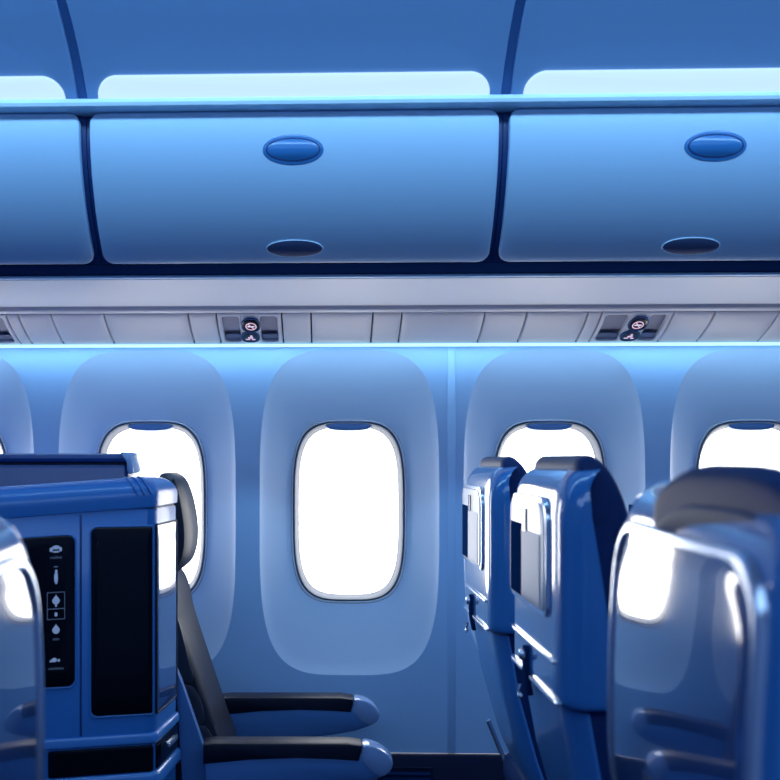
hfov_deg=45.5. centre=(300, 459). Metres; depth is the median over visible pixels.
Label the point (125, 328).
panel
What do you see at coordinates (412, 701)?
wall
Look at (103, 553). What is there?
pod
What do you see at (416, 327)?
panel
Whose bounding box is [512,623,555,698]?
tray
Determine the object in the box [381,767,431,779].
air vent
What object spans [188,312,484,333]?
trim
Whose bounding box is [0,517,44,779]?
seat
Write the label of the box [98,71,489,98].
light
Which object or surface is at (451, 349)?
trim
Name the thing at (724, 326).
panel
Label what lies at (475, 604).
tray
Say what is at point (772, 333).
panel
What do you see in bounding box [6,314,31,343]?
panel
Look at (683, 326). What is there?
panel
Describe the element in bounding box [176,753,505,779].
baseboard
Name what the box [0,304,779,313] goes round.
trim
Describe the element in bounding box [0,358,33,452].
window trim
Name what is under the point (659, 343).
light
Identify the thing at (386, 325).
panel
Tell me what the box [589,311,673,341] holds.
sign
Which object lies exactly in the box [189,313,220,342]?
panel
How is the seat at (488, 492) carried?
on the floor
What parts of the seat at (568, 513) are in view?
screen plate, backrest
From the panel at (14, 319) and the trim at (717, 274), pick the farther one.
the panel at (14, 319)
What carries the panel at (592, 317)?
attached to the wall
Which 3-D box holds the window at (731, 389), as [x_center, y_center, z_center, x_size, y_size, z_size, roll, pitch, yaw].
[1.480,0.171,3.018,0.582,1.056,0.112,0,0,2]
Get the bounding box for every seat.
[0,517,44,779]
[159,472,392,779]
[462,456,546,779]
[510,455,627,779]
[607,464,779,779]
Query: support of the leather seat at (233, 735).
on the floor
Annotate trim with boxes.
[0,92,779,116]
[0,261,779,275]
[0,272,779,279]
[0,276,779,306]
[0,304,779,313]
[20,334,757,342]
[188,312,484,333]
[448,346,454,752]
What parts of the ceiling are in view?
panel, panel, panel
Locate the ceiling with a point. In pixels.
(76, 44)
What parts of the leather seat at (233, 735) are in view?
panel, backrest, armrest, armrest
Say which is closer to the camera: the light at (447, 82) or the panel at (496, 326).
the light at (447, 82)
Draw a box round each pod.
[0,452,151,486]
[0,476,180,779]
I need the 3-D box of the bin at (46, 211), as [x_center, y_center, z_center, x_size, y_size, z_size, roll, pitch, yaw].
[-1.024,-0.680,2.586,1.012,0.344,0.682,0,0,2]
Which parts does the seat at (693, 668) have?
glossy panel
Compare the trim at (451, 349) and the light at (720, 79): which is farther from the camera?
the trim at (451, 349)
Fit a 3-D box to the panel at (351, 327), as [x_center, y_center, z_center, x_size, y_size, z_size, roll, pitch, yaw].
[0.127,-0.420,2.899,0.185,0.088,0.154,0,0,2]
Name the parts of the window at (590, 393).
shade handle, frame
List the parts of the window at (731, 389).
frame, shade handle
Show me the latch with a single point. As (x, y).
(698, 145)
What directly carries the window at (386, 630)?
in the wall
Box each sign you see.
[0,314,19,343]
[217,313,282,343]
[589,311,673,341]
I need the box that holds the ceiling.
[0,0,779,98]
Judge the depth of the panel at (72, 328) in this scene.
2.90 m
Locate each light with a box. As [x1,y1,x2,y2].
[0,76,65,99]
[0,342,779,347]
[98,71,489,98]
[523,68,779,93]
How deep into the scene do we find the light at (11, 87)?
2.20 m
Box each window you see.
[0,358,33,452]
[59,351,235,659]
[260,350,438,674]
[464,349,644,647]
[670,349,779,480]
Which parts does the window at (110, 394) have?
shade handle, frame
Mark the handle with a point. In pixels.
(278, 149)
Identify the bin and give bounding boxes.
[0,113,101,264]
[87,109,502,263]
[491,106,779,261]
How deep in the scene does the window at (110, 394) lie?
3.05 m
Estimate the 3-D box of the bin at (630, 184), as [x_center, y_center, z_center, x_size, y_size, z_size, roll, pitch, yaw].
[1.004,-0.680,2.533,1.012,0.344,0.682,0,0,2]
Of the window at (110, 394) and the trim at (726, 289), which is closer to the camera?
the trim at (726, 289)
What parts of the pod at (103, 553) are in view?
touch panel, touch panel frame, plinth panel, glass, glass frame, glass frame, glass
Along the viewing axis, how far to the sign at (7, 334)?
2.95 m
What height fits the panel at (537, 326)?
0.088 m
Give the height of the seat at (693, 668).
1.326 m
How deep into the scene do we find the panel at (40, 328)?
2.90 m
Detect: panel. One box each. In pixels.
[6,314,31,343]
[18,314,62,343]
[51,314,113,343]
[105,313,193,343]
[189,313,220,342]
[282,313,310,342]
[312,312,371,342]
[371,312,400,342]
[399,312,483,342]
[478,312,525,341]
[518,312,586,341]
[576,311,600,341]
[658,311,714,341]
[697,311,778,341]
[758,311,779,341]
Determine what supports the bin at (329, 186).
attached to the wall
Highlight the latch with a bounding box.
[684,131,746,160]
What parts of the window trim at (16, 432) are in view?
frame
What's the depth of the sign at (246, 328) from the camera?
2.90 m
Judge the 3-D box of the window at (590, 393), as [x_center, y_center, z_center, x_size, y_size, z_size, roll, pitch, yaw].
[0.819,0.171,3.036,0.582,1.056,0.112,0,0,2]
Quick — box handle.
[263,134,323,164]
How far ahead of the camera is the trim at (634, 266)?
2.41 m
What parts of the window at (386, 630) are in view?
frame, shade handle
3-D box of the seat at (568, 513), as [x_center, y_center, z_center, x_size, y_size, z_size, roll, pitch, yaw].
[0.649,0.661,1.759,0.449,1.339,0.450,0,0,2]
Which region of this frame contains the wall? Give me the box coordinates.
[0,341,779,753]
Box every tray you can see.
[464,580,486,632]
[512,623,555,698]
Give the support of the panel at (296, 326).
attached to the wall
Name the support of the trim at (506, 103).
attached to the ceiling
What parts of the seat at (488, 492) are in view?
screen plate, recline rod, backrest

